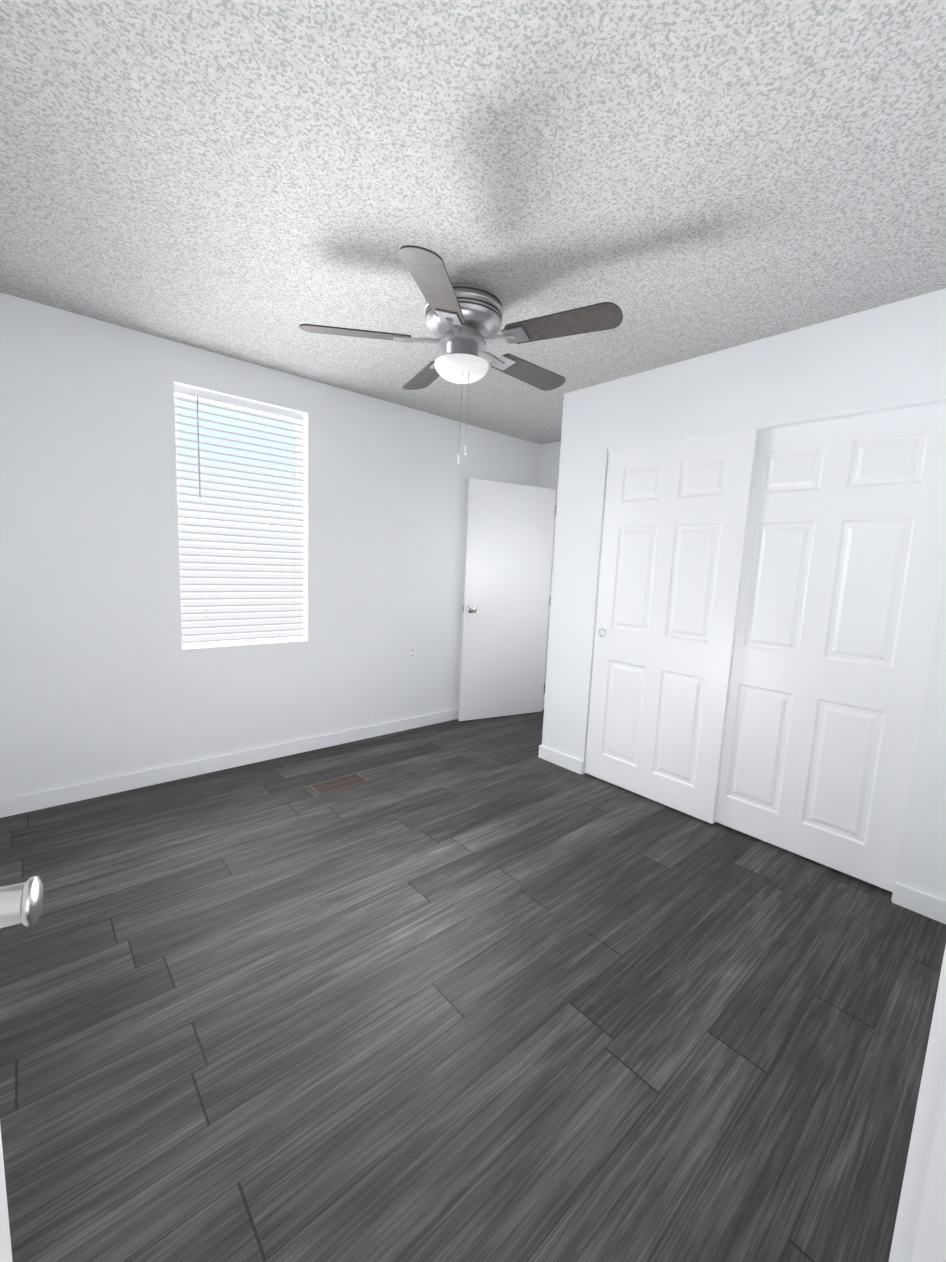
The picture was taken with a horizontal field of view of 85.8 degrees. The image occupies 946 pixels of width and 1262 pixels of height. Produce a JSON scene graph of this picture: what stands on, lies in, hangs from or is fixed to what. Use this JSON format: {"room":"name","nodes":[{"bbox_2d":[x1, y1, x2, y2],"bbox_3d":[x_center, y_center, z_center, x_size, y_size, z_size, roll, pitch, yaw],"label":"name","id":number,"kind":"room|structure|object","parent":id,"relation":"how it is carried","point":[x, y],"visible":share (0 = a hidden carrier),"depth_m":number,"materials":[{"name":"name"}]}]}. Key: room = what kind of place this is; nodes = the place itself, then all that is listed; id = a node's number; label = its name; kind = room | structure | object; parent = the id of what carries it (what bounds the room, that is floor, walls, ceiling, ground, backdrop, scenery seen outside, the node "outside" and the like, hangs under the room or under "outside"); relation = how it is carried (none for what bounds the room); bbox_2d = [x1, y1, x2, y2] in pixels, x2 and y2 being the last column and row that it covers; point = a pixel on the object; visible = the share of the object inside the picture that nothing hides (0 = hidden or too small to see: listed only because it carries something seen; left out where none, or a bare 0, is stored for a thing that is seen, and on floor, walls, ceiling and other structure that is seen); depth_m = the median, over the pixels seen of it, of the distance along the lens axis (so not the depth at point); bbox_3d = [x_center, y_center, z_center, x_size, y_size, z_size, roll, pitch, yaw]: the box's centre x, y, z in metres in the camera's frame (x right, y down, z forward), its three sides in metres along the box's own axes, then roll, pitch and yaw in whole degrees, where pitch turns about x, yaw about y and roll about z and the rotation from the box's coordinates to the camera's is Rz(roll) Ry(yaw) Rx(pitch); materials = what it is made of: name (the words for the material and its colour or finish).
{"room":"empty bedroom","nodes":[
{"label":"empty bedroom","id":0,"kind":"room"},
{"bbox_2d":[0,292,540,799],"bbox_3d":[-0.985,-0.401,3.564,4.700,2.440,0.150,-4,10,-41],"label":"wall","id":1,"kind":"structure","parent":0,"point":[104,674],"depth_m":2.85,"materials":[{"name":"paint"}]},
{"bbox_2d":[0,709,457,817],"bbox_3d":[-1.001,0.776,3.640,4.050,0.088,0.013,-4,10,-41],"label":"baseboard","id":2,"kind":"structure","parent":1,"relation":"attached to","point":[11,806],"depth_m":3.06,"materials":[{"name":"white paint"}]},
{"bbox_2d":[174,394,300,637],"bbox_3d":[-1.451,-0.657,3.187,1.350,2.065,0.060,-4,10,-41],"label":"window","id":3,"kind":"structure","parent":1,"relation":"in","point":[194,405],"depth_m":3.18,"materials":[{"name":"white glass"}]},
{"bbox_2d":[174,383,304,646],"bbox_3d":[-1.391,-0.647,3.119,0.738,1.457,0.078,-4,10,-41],"label":"window blinds","id":4,"kind":"object","parent":3,"relation":"attached to","point":[207,396],"visible":0.92,"depth_m":3.10,"materials":[{"name":"white plastic"}]},
{"bbox_2d":[408,645,415,659],"bbox_3d":[-0.478,0.170,4.005,0.072,0.116,0.007,-4,10,-41],"label":"electrical outlet","id":5,"kind":"object","parent":1,"relation":"attached to","point":[411,652],"visible":1,"depth_m":4.00,"materials":[{"name":"white plastic"}]},
{"bbox_2d":[0,709,945,1261],"bbox_3d":[0.427,1.118,2.077,4.700,0.060,4.900,-4,10,-41],"label":"floor","id":6,"kind":"structure","parent":0,"point":[494,989],"depth_m":1.49,"materials":[{"name":"grey laminate"}]},
{"bbox_2d":[308,773,368,795],"bbox_3d":[-0.796,0.907,3.030,0.320,0.004,0.150,-4,10,-41],"label":"floor vent","id":7,"kind":"object","parent":6,"relation":"in","point":[335,784],"visible":1,"depth_m":3.02,"materials":[{"name":"brown metal"}]},
{"bbox_2d":[0,0,945,444],"bbox_3d":[0.537,-1.388,1.748,4.700,0.120,4.900,-4,10,-41],"label":"ceiling","id":8,"kind":"structure","parent":0,"point":[256,182],"depth_m":1.46,"materials":[{"name":"white paint"}]},
{"bbox_2d":[299,245,622,463],"bbox_3d":[-0.018,-1.061,2.208,1.231,0.695,1.273,-4,10,-41],"label":"ceiling fan","id":9,"kind":"object","parent":8,"relation":"hanging from","point":[463,321],"visible":1,"depth_m":2.04,"materials":[{"name":"silver metal"}]},
{"bbox_2d":[538,441,560,708],"bbox_3d":[0.962,-0.437,4.492,0.150,2.440,1.030,-4,10,-41],"label":"wall","id":10,"kind":"structure","parent":0,"point":[549,465],"depth_m":4.61,"materials":[{"name":"paint"}]},
{"bbox_2d":[458,478,556,720],"bbox_3d":[0.285,-0.242,4.412,0.847,2.000,0.293,-4,10,-41],"label":"door","id":11,"kind":"structure","parent":10,"relation":"in","point":[509,535],"depth_m":4.36,"materials":[{"name":"white paint"}]},
{"bbox_2d":[542,288,945,900],"bbox_3d":[1.304,-0.179,2.642,0.100,2.440,2.230,-4,10,-41],"label":"wall","id":12,"kind":"structure","parent":0,"point":[892,351],"depth_m":2.46,"materials":[{"name":"paint"}]},
{"bbox_2d":[540,745,582,773],"bbox_3d":[0.597,0.871,3.450,0.013,0.088,0.345,-4,10,-41],"label":"baseboard","id":13,"kind":"structure","parent":12,"relation":"attached to","point":[563,760],"depth_m":3.44,"materials":[{"name":"white paint"}]},
{"bbox_2d":[584,429,758,823],"bbox_3d":[1.058,-0.024,2.903,0.036,2.020,0.830,-4,10,-41],"label":"closet door","id":14,"kind":"structure","parent":12,"relation":"in","point":[675,529],"depth_m":2.83,"materials":[{"name":"white paint"}]},
{"bbox_2d":[607,391,945,451],"bbox_3d":[1.368,-0.993,2.506,0.096,0.028,1.590,-4,10,-41],"label":"trim","id":15,"kind":"structure","parent":12,"relation":"attached to","point":[916,401],"depth_m":2.28,"materials":[{"name":"white paint"}]},
{"bbox_2d":[715,402,945,891],"bbox_3d":[1.586,0.068,2.373,0.034,2.020,0.830,-4,10,-41],"label":"closet door","id":16,"kind":"structure","parent":12,"relation":"in","point":[843,572],"depth_m":2.29,"materials":[{"name":"white paint"}]},
{"bbox_3d":[1.178,0.033,0.981,3.900,2.440,0.120,-4,10,-41],"label":"wall","id":17,"kind":"structure","parent":0,"visible":0},
{"bbox_2d":[0,876,43,1261],"bbox_3d":[-0.358,0.266,0.207,0.292,2.030,0.785,-4,10,-41],"label":"entry door","id":18,"kind":"structure","parent":17,"relation":"in","point":[21,903],"depth_m":0.53,"materials":[{"name":"white paint"}]},
{"bbox_2d":[889,945,945,1261],"bbox_3d":[0.129,0.267,0.096,0.995,2.115,0.141,-4,10,-41],"label":"door frame","id":19,"kind":"structure","parent":17,"relation":"attached to","point":[924,1124],"depth_m":0.46,"materials":[{"name":"white paint"}]}
]}

